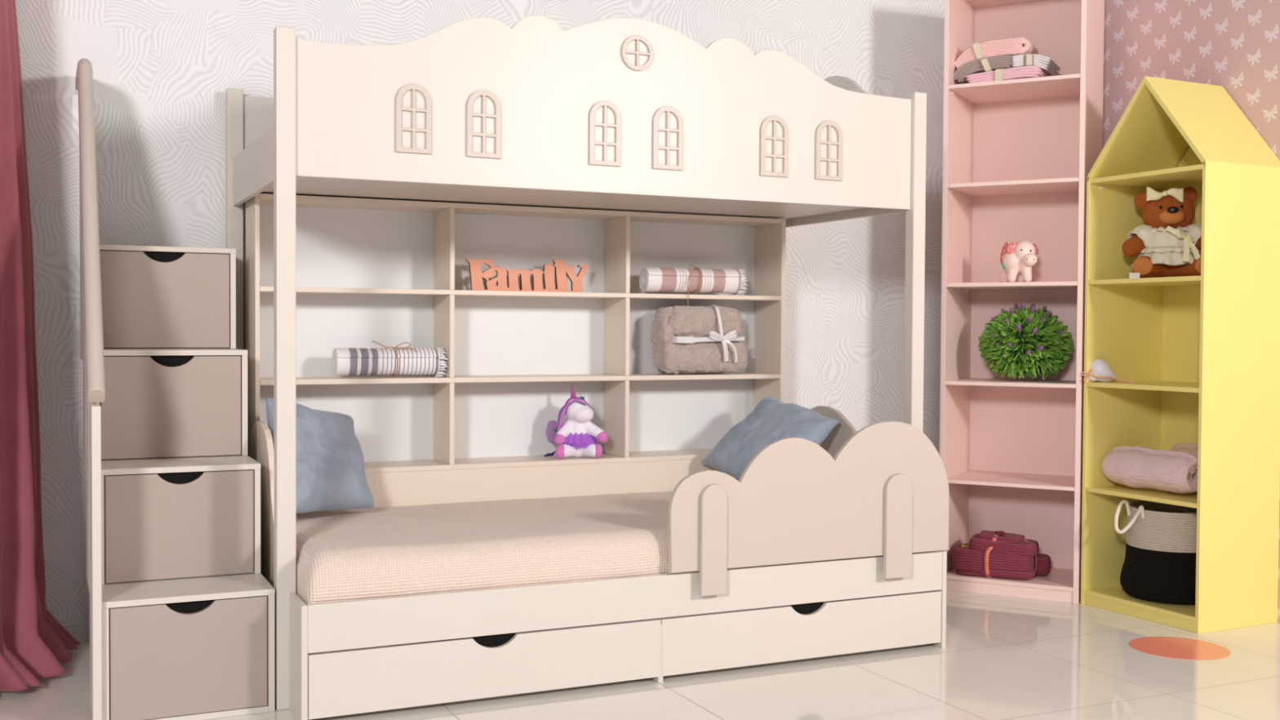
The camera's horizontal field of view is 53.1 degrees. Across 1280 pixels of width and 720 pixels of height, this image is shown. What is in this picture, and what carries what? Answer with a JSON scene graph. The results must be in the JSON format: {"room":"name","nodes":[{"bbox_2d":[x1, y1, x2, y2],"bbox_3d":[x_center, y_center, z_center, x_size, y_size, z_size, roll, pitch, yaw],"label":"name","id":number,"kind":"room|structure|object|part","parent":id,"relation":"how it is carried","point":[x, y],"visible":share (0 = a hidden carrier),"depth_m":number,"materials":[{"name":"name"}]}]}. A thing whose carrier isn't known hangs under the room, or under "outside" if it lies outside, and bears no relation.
{"room":"bedroom","nodes":[
{"label":"bedroom","id":0,"kind":"room"},
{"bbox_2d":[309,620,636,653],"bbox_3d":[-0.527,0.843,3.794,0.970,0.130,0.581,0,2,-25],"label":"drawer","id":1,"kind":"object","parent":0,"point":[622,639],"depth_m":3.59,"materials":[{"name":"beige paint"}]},
{"bbox_2d":[15,0,944,619],"bbox_3d":[-2.091,-0.530,4.088,8.478,2.900,0.100,0,2,-25],"label":"wall","id":2,"kind":"structure","parent":0,"point":[163,70],"depth_m":4.36,"materials":[{"name":"paint"}]},
{"bbox_2d":[0,0,80,691],"bbox_3d":[-2.072,-0.443,3.416,0.575,2.742,1.393,1,2,35],"label":"curtain","id":3,"kind":"object","parent":2,"relation":"hanging from","point":[33,644],"visible":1,"depth_m":3.70,"materials":[{"name":"fabric"}]},
{"bbox_2d":[57,617,88,642],"bbox_3d":[-2.119,0.883,4.048,8.378,0.076,0.016,0,2,-25],"label":"baseboard","id":4,"kind":"structure","parent":2,"relation":"attached to","point":[77,628],"depth_m":4.18,"materials":[{"name":"white paint"}]},
{"bbox_2d":[0,590,1279,719],"bbox_3d":[-0.421,1.048,0.426,8.378,0.060,8.022,0,2,-25],"label":"floor","id":5,"kind":"structure","parent":0,"point":[1003,657],"depth_m":3.72,"materials":[{"name":"tile"}]},
{"bbox_2d":[75,57,275,719],"bbox_3d":[-1.389,0.010,3.759,0.459,1.844,1.062,0,2,-25],"label":"staircase","id":6,"kind":"structure","parent":5,"relation":"on","point":[181,606],"depth_m":3.57,"materials":[{"name":"beige paint"}]},
{"bbox_3d":[-1.570,-0.407,3.649,0.041,1.006,1.037,0,2,-25],"label":"handrail","id":7,"kind":"part","parent":6,"relation":"part of","materials":[{"name":"beige paint"}]},
{"bbox_3d":[-1.369,0.530,3.230,0.022,0.830,0.037,0,2,-25],"label":"newel post","id":8,"kind":"part","parent":6,"relation":"part of","materials":[{"name":"beige paint"}]},
{"bbox_2d":[99,250,229,347],"bbox_3d":[-1.482,-0.186,3.992,0.388,0.296,0.016,0,2,-25],"label":"drawer","id":9,"kind":"object","parent":6,"relation":"in","point":[150,300],"depth_m":3.99,"materials":[{"name":"beige paint"}]},
{"bbox_2d":[100,355,240,459],"bbox_3d":[-1.377,0.138,3.771,0.388,0.296,0.016,0,2,-25],"label":"drawer","id":10,"kind":"object","parent":6,"relation":"in","point":[153,407],"depth_m":3.76,"materials":[{"name":"beige paint"}]},
{"bbox_2d":[105,470,253,583],"bbox_3d":[-1.274,0.459,3.556,0.388,0.291,0.016,0,2,-25],"label":"drawer","id":11,"kind":"object","parent":6,"relation":"in","point":[160,526],"depth_m":3.55,"materials":[{"name":"beige paint"}]},
{"bbox_2d":[110,595,266,719],"bbox_3d":[-1.174,0.778,3.348,0.388,0.294,0.016,0,2,-25],"label":"drawer","id":12,"kind":"object","parent":6,"relation":"in","point":[173,657],"depth_m":3.34,"materials":[{"name":"beige paint"}]},
{"bbox_2d":[245,193,786,506],"bbox_3d":[-0.382,0.189,4.617,1.976,1.457,0.210,0,2,-25],"label":"bookcase","id":13,"kind":"object","parent":5,"relation":"on","point":[387,273],"visible":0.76,"depth_m":4.63,"materials":[{"name":"paint"}]},
{"bbox_3d":[-1.270,0.194,4.201,0.014,1.457,0.210,0,2,-25],"label":"panel","id":14,"kind":"part","parent":13,"relation":"part of","materials":[{"name":"paint"}]},
{"bbox_2d":[332,340,448,377],"bbox_3d":[-0.844,-0.003,4.351,0.384,0.127,0.106,0,2,-24],"label":"rolled towel","id":15,"kind":"object","parent":13,"relation":"on","point":[386,361],"visible":1,"depth_m":4.31,"materials":[{"name":"grey fabric"}]},
{"bbox_3d":[-0.382,0.065,4.610,1.942,0.018,0.204,0,2,-25],"label":"shelf","id":16,"kind":"part","parent":13,"relation":"part of","materials":[{"name":"paint"}]},
{"bbox_3d":[-0.380,-0.235,4.603,1.942,0.016,0.204,0,2,-25],"label":"shelf","id":17,"kind":"part","parent":13,"relation":"part of","materials":[{"name":"paint"}]},
{"bbox_3d":[-0.379,-0.531,4.599,1.942,0.016,0.210,0,2,-25],"label":"panel","id":18,"kind":"part","parent":13,"relation":"part of","materials":[{"name":"paint"}]},
{"bbox_2d":[466,258,589,292],"bbox_3d":[-0.399,-0.303,4.588,0.466,0.116,0.013,0,2,-25],"label":"word sign","id":19,"kind":"object","parent":13,"relation":"on","point":[562,270],"visible":0.98,"depth_m":4.58,"materials":[{"name":"wood"}]},
{"bbox_3d":[-0.383,0.363,4.617,1.942,0.017,0.204,0,2,-25],"label":"shelf","id":20,"kind":"part","parent":13,"relation":"part of","materials":[{"name":"paint"}]},
{"bbox_3d":[-0.345,0.646,4.539,1.942,0.546,0.016,0,2,-25],"label":"panel","id":21,"kind":"part","parent":13,"relation":"part of","materials":[{"name":"paint"}]},
{"bbox_2d":[543,383,608,458],"bbox_3d":[-0.234,0.220,4.649,0.231,0.268,0.135,0,1,-7],"label":"plush unicorn","id":22,"kind":"object","parent":13,"relation":"on","point":[575,437],"visible":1,"depth_m":4.61,"materials":[{"name":"purple"}]},
{"bbox_2d":[639,264,748,306],"bbox_3d":[0.210,-0.280,4.822,0.418,0.159,0.125,0,2,-25],"label":"rolled towel","id":23,"kind":"object","parent":13,"relation":"on","point":[655,279],"visible":1,"depth_m":4.79,"materials":[{"name":"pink fabric"}]},
{"bbox_2d":[649,304,748,374],"bbox_3d":[0.237,-0.078,4.857,0.396,0.263,0.188,0,2,-25],"label":"folded blanket","id":24,"kind":"object","parent":13,"relation":"on","point":[686,340],"visible":1,"depth_m":4.79,"materials":[{"name":"beige fabric"}]},
{"bbox_3d":[0.504,0.184,5.032,0.018,1.457,0.210,0,2,-25],"label":"panel","id":25,"kind":"part","parent":13,"relation":"part of","materials":[{"name":"paint"}]},
{"bbox_2d":[225,14,946,719],"bbox_3d":[-0.184,-0.060,4.252,2.130,1.974,1.200,0,2,-25],"label":"bunk bed","id":26,"kind":"object","parent":5,"relation":"on","point":[624,114],"visible":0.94,"depth_m":3.77,"materials":[{"name":"beige paint"}]},
{"bbox_3d":[-1.370,0.004,4.333,0.052,1.829,0.049,0,2,-25],"label":"post","id":27,"kind":"part","parent":26,"relation":"part of","materials":[{"name":"beige paint"}]},
{"bbox_3d":[-1.159,-0.585,3.878,0.018,0.158,0.926,0,2,-25],"label":"rail","id":28,"kind":"part","parent":26,"relation":"part of","materials":[{"name":"beige paint"}]},
{"bbox_3d":[-0.426,-0.727,4.761,2.028,0.400,0.016,0,2,-25],"label":"panel","id":29,"kind":"part","parent":26,"relation":"part of","materials":[{"name":"beige paint"}]},
{"bbox_3d":[-1.099,0.553,3.798,0.018,0.720,0.674,0,2,-25],"label":"headboard","id":30,"kind":"part","parent":26,"relation":"part of","materials":[{"name":"paint"}]},
{"bbox_3d":[-0.956,0.027,3.451,0.052,1.829,0.047,0,2,-25],"label":"post","id":31,"kind":"part","parent":26,"relation":"part of","materials":[{"name":"beige paint"}]},
{"bbox_3d":[-0.899,0.787,3.373,0.016,0.315,0.176,0,2,-25],"label":"panel","id":32,"kind":"part","parent":26,"relation":"part of","materials":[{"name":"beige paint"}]},
{"bbox_3d":[-0.631,-0.673,3.572,0.101,0.192,0.009,0,2,-25],"label":"window trim","id":33,"kind":"part","parent":26,"relation":"part of","materials":[{"name":"beige paint"}]},
{"bbox_3d":[-0.446,-0.674,3.659,0.101,0.192,0.009,0,2,-25],"label":"window trim","id":34,"kind":"part","parent":26,"relation":"part of","materials":[{"name":"beige paint"}]},
{"bbox_2d":[296,491,672,604],"bbox_3d":[-0.135,0.565,4.135,2.004,0.160,0.875,0,2,-25],"label":"mattress","id":35,"kind":"object","parent":26,"relation":"on","point":[396,551],"visible":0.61,"depth_m":3.64,"materials":[{"name":"fabric"}]},
{"bbox_2d":[265,398,374,513],"bbox_3d":[-0.997,0.291,3.975,0.329,0.349,0.244,-1,2,-41],"label":"pillow","id":36,"kind":"object","parent":35,"relation":"on","point":[331,476],"visible":0.73,"depth_m":3.93,"materials":[{"name":"blue fabric"}]},
{"bbox_2d":[699,396,839,479],"bbox_3d":[0.472,0.300,4.660,0.321,0.316,0.414,-1,2,-38],"label":"pillow","id":37,"kind":"object","parent":35,"relation":"on","point":[772,420],"visible":0.69,"depth_m":4.62,"materials":[{"name":"blue fabric"}]},
{"bbox_3d":[-0.400,0.842,3.523,1.010,0.167,0.016,0,2,-25],"label":"drawer","id":38,"kind":"part","parent":26,"relation":"part of","materials":[{"name":"beige paint"}]},
{"bbox_3d":[-0.011,-0.765,3.875,2.028,0.529,0.018,0,2,-25],"label":"guard panel","id":39,"kind":"part","parent":26,"relation":"part of","materials":[{"name":"beige paint"}]},
{"bbox_3d":[-0.104,-0.676,3.819,0.101,0.192,0.009,0,2,-25],"label":"window trim","id":40,"kind":"part","parent":26,"relation":"part of","materials":[{"name":"beige paint"}]},
{"bbox_3d":[0.059,0.688,3.735,2.027,0.125,0.018,0,2,-25],"label":"rail","id":41,"kind":"part","parent":26,"relation":"part of","materials":[{"name":"beige paint"}]},
{"bbox_3d":[-0.008,-0.924,3.858,0.105,0.105,0.009,0,2,-25],"label":"round window trim","id":42,"kind":"part","parent":26,"relation":"part of","materials":[{"name":"beige paint"}]},
{"bbox_3d":[0.085,-0.677,3.908,0.101,0.192,0.009,0,2,-25],"label":"window trim","id":43,"kind":"part","parent":26,"relation":"part of","materials":[{"name":"beige paint"}]},
{"bbox_3d":[0.426,-0.679,4.068,0.101,0.192,0.009,0,2,-25],"label":"window trim","id":44,"kind":"part","parent":26,"relation":"part of","materials":[{"name":"beige paint"}]},
{"bbox_3d":[0.518,0.837,3.953,1.010,0.167,0.016,0,2,-25],"label":"drawer","id":45,"kind":"part","parent":26,"relation":"part of","materials":[{"name":"beige paint"}]},
{"bbox_2d":[667,421,949,596],"bbox_3d":[0.543,0.441,3.921,1.005,0.493,0.038,0,2,-25],"label":"guard rail","id":46,"kind":"object","parent":26,"relation":"attached to","point":[885,491],"visible":1,"depth_m":3.92,"materials":[{"name":"beige paint"}]},
{"bbox_3d":[0.613,-0.680,4.155,0.101,0.192,0.009,0,2,-25],"label":"window trim","id":47,"kind":"part","parent":26,"relation":"part of","materials":[{"name":"beige paint"}]},
{"bbox_3d":[0.742,0.539,4.661,0.018,0.728,0.674,0,2,-25],"label":"footboard","id":48,"kind":"part","parent":26,"relation":"part of","materials":[{"name":"beige paint"}]},
{"bbox_3d":[0.721,-0.785,4.754,0.018,0.538,0.926,0,2,-25],"label":"footboard","id":49,"kind":"part","parent":26,"relation":"part of","materials":[{"name":"beige paint"}]},
{"bbox_3d":[0.926,0.017,4.333,0.050,1.829,0.047,0,2,-25],"label":"post","id":50,"kind":"part","parent":26,"relation":"part of","materials":[{"name":"beige paint"}]},
{"bbox_3d":[0.952,0.776,4.241,0.016,0.315,0.176,0,2,-25],"label":"panel","id":51,"kind":"part","parent":26,"relation":"part of","materials":[{"name":"beige paint"}]},
{"bbox_2d":[939,0,1104,604],"bbox_3d":[1.525,-0.287,5.122,0.537,2.405,0.400,1,2,29],"label":"shelving unit","id":52,"kind":"object","parent":5,"relation":"on","point":[1019,155],"visible":0.73,"depth_m":5.25,"materials":[{"name":"paint"}]},
{"bbox_3d":[1.298,-0.291,5.247,0.019,2.405,0.400,1,2,29],"label":"panel","id":53,"kind":"part","parent":52,"relation":"part of","materials":[{"name":"pink paint"}]},
{"bbox_2d":[951,530,1051,579],"bbox_3d":[1.440,0.765,5.111,0.377,0.182,0.237,1,2,25],"label":"towel set","id":54,"kind":"object","parent":52,"relation":"on","point":[988,553],"visible":1,"depth_m":5.04,"materials":[{"name":"red fabric"}]},
{"bbox_2d":[951,543,1035,573],"bbox_3d":[1.412,0.797,5.115,0.315,0.098,0.192,1,2,25],"label":"folded towel","id":55,"kind":"object","parent":54,"relation":"on","point":[966,557],"depth_m":5.03,"materials":[{"name":"red fabric"}]},
{"bbox_2d":[977,530,1024,542],"bbox_3d":[1.437,0.708,5.102,0.172,0.036,0.143,1,2,25],"label":"folded towel","id":56,"kind":"object","parent":54,"relation":"on","point":[984,536],"depth_m":5.05,"materials":[{"name":"red fabric"}]},
{"bbox_2d":[968,533,1039,556],"bbox_3d":[1.448,0.736,5.097,0.262,0.059,0.176,1,2,25],"label":"folded towel","id":57,"kind":"object","parent":54,"relation":"on","point":[980,544],"depth_m":5.03,"materials":[{"name":"red fabric"}]},
{"bbox_2d":[979,568,1036,578],"bbox_3d":[1.465,0.835,5.093,0.215,0.030,0.207,1,2,25],"label":"folded towel","id":58,"kind":"object","parent":54,"relation":"on","point":[1007,573],"depth_m":5.00,"materials":[{"name":"red fabric"}]},
{"bbox_3d":[1.531,-1.478,5.091,0.499,0.020,0.394,1,2,29],"label":"panel","id":59,"kind":"part","parent":52,"relation":"part of","materials":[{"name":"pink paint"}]},
{"bbox_2d":[965,66,1048,83],"bbox_3d":[1.462,-1.112,5.086,0.288,0.056,0.219,1,2,29],"label":"towel set","id":60,"kind":"object","parent":52,"relation":"on","point":[1024,72],"visible":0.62,"depth_m":4.99,"materials":[{"name":"fabric"}]},
{"bbox_2d":[953,53,1061,84],"bbox_3d":[1.464,-1.151,5.119,0.379,0.089,0.238,1,2,29],"label":"towel set","id":61,"kind":"object","parent":60,"relation":"on","point":[1046,64],"visible":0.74,"depth_m":5.03,"materials":[{"name":"grey fabric"}]},
{"bbox_2d":[954,37,1038,68],"bbox_3d":[1.427,-1.203,5.133,0.298,0.121,0.208,1,2,29],"label":"towel set","id":62,"kind":"object","parent":61,"relation":"on","point":[1017,46],"visible":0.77,"depth_m":5.04,"materials":[{"name":"fabric"}]},
{"bbox_3d":[1.517,0.863,5.148,0.499,0.016,0.393,1,2,29],"label":"shelf","id":63,"kind":"part","parent":52,"relation":"part of","materials":[{"name":"pink paint"}]},
{"bbox_3d":[1.522,0.091,5.129,0.499,0.016,0.393,1,2,29],"label":"shelf","id":64,"kind":"part","parent":52,"relation":"part of","materials":[{"name":"pink paint"}]},
{"bbox_3d":[1.520,0.481,5.139,0.499,0.014,0.393,1,2,29],"label":"shelf","id":65,"kind":"part","parent":52,"relation":"part of","materials":[{"name":"pink paint"}]},
{"bbox_3d":[1.524,-0.296,5.120,0.499,0.016,0.393,1,2,29],"label":"shelf","id":66,"kind":"part","parent":52,"relation":"part of","materials":[{"name":"pink paint"}]},
{"bbox_3d":[1.526,-0.687,5.111,0.499,0.016,0.393,1,2,29],"label":"shelf","id":67,"kind":"part","parent":52,"relation":"part of","materials":[{"name":"pink paint"}]},
{"bbox_3d":[1.528,-1.076,5.101,0.499,0.015,0.393,1,2,29],"label":"shelf","id":68,"kind":"part","parent":52,"relation":"part of","materials":[{"name":"pink paint"}]},
{"bbox_2d":[1000,240,1038,282],"bbox_3d":[1.497,-0.388,5.065,0.119,0.166,0.185,0,2,-24],"label":"piggy bank","id":69,"kind":"object","parent":52,"relation":"on","point":[1017,260],"visible":0.98,"depth_m":5.03,"materials":[{"name":"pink ceramic"}]},
{"bbox_3d":[1.620,-0.300,5.295,0.499,2.365,0.006,1,2,29],"label":"panel","id":70,"kind":"part","parent":52,"relation":"part of","materials":[{"name":"pink paint"}]},
{"bbox_2d":[977,302,1073,380],"bbox_3d":[1.539,-0.075,5.119,0.367,0.311,0.350,0,1,-1],"label":"boxwood ball","id":71,"kind":"object","parent":52,"relation":"on","point":[1021,340],"visible":1,"depth_m":5.02,"materials":[{"name":"green plant"}]},
{"bbox_3d":[1.752,-0.282,4.997,0.019,2.405,0.400,1,2,29],"label":"panel","id":72,"kind":"part","parent":52,"relation":"part of","materials":[{"name":"pink paint"}]},
{"bbox_2d":[1128,636,1230,660],"bbox_3d":[1.760,0.939,4.182,0.305,0.001,0.305,0,2,-25],"label":"floor sticker","id":73,"kind":"object","parent":5,"relation":"on","point":[1175,647],"visible":1,"depth_m":4.17,"materials":[{"name":"orange plastic"}]},
{"bbox_2d":[1080,75,1279,634],"bbox_3d":[1.974,-0.042,4.683,0.403,1.943,0.533,0,2,-27],"label":"tall cabinet","id":74,"kind":"object","parent":5,"relation":"on","point":[1202,353],"visible":0.94,"depth_m":4.54,"materials":[{"name":"yellow paint"}]},
{"bbox_2d":[1081,359,1136,382],"bbox_3d":[1.759,0.042,4.817,0.196,0.090,0.060,0,1,4],"label":"mouse","id":75,"kind":"object","parent":74,"relation":"on","point":[1100,371],"visible":1,"depth_m":4.80,"materials":[{"name":"white"}]},
{"bbox_3d":[1.857,0.117,4.918,0.403,1.612,0.014,0,2,-27],"label":"panel","id":76,"kind":"part","parent":74,"relation":"part of","materials":[{"name":"yellow paint"}]},
{"bbox_3d":[1.919,-0.838,4.783,0.403,0.357,0.266,0,2,-27],"label":"roof panel","id":77,"kind":"part","parent":74,"relation":"part of","materials":[{"name":"yellow paint"}]},
{"bbox_2d":[1084,586,1195,621],"bbox_3d":[1.966,0.882,4.704,0.395,0.016,0.504,0,2,-27],"label":"shelf","id":78,"kind":"object","parent":74,"relation":"attached to","point":[1115,597],"depth_m":4.63,"materials":[{"name":"yellow paint"}]},
{"bbox_2d":[1085,484,1197,508],"bbox_3d":[1.968,0.492,4.694,0.395,0.016,0.504,0,2,-27],"label":"shelf","id":79,"kind":"object","parent":74,"relation":"attached to","point":[1187,500],"depth_m":4.66,"materials":[{"name":"yellow paint"}]},
{"bbox_2d":[1086,381,1199,392],"bbox_3d":[1.970,0.097,4.685,0.395,0.017,0.504,0,2,-27],"label":"shelf","id":80,"kind":"object","parent":74,"relation":"attached to","point":[1091,386],"depth_m":4.71,"materials":[{"name":"yellow paint"}]},
{"bbox_2d":[1088,275,1200,286],"bbox_3d":[1.972,-0.286,4.676,0.395,0.016,0.504,0,2,-27],"label":"shelf","id":81,"kind":"object","parent":74,"relation":"attached to","point":[1093,281],"depth_m":4.70,"materials":[{"name":"yellow paint"}]},
{"bbox_2d":[1089,164,1202,189],"bbox_3d":[1.975,-0.665,4.666,0.395,0.016,0.504,0,2,-27],"label":"shelf","id":82,"kind":"object","parent":74,"relation":"attached to","point":[1180,177],"depth_m":4.72,"materials":[{"name":"yellow paint"}]},
{"bbox_2d":[1102,445,1197,493],"bbox_3d":[1.878,0.398,4.696,0.148,0.153,0.388,0,2,-27],"label":"rolled blanket","id":83,"kind":"object","parent":74,"relation":"on","point":[1137,467],"visible":0.98,"depth_m":4.63,"materials":[{"name":"pink fabric"}]},
{"bbox_2d":[1114,499,1196,604],"bbox_3d":[1.958,0.694,4.717,0.356,0.356,0.356,1,2,33],"label":"rope basket","id":84,"kind":"object","parent":74,"relation":"on","point":[1159,564],"visible":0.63,"depth_m":4.59,"materials":[{"name":"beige fabric"}]},
{"bbox_3d":[1.780,0.573,4.666,0.100,0.116,0.099,0,2,-25],"label":"handle","id":85,"kind":"part","parent":84,"relation":"part of","materials":[{"name":"beige fabric"}]},
{"bbox_2d":[1121,186,1201,278],"bbox_3d":[1.949,-0.469,4.734,0.322,0.343,0.274,1,1,20],"label":"teddy bear","id":86,"kind":"object","parent":74,"relation":"on","point":[1168,244],"visible":0.84,"depth_m":4.67},
{"bbox_3d":[1.954,-0.419,4.611,0.120,0.133,0.038,1,2,24],"label":"sash","id":87,"kind":"part","parent":86,"relation":"part of","materials":[{"name":"beige fabric"}]},
{"bbox_3d":[2.151,-0.043,4.771,0.006,1.883,0.504,0,2,-27],"label":"panel","id":88,"kind":"part","parent":74,"relation":"part of","materials":[{"name":"yellow wood"}]},
{"bbox_2d":[1169,442,1198,456],"bbox_3d":[2.072,0.391,4.678,0.167,0.171,0.324,0,2,-25],"label":"rolled blanket","id":89,"kind":"object","parent":74,"relation":"on","point":[1189,448],"visible":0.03,"depth_m":4.73,"materials":[{"name":"beige fabric"}]},
{"bbox_3d":[2.038,-0.832,4.544,0.403,0.357,0.267,0,2,-27],"label":"roof panel","id":90,"kind":"part","parent":74,"relation":"part of","materials":[{"name":"yellow paint"}]},
{"bbox_3d":[2.089,0.129,4.455,0.403,1.612,0.014,0,2,-27],"label":"panel","id":91,"kind":"part","parent":74,"relation":"part of","materials":[{"name":"yellow paint"}]},
{"bbox_2d":[636,592,912,621],"bbox_3d":[0.390,0.838,4.224,0.970,0.130,0.581,0,2,-25],"label":"drawer","id":92,"kind":"object","parent":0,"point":[899,609],"depth_m":4.00,"materials":[{"name":"beige paint"}]},
{"bbox_2d":[955,569,1031,579],"bbox_3d":[1.420,0.846,5.114,0.298,0.016,0.183,1,2,25],"label":"folded towel","id":93,"kind":"object","parent":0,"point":[1007,574],"depth_m":5.01,"materials":[{"name":"red fabric"}]},
{"bbox_2d":[1034,553,1051,575],"bbox_3d":[1.600,0.815,5.106,0.071,0.081,0.112,1,2,25],"label":"folded towel","id":94,"kind":"object","parent":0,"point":[1042,567],"depth_m":5.06,"materials":[{"name":"red fabric"}]},
{"bbox_2d":[1102,0,1279,622],"bbox_3d":[3.426,-0.453,2.190,0.100,2.900,8.022,0,2,-25],"label":"wall","id":95,"kind":"structure","parent":0,"point":[1233,45],"depth_m":4.85,"materials":[{"name":"pink paper"}]}
]}

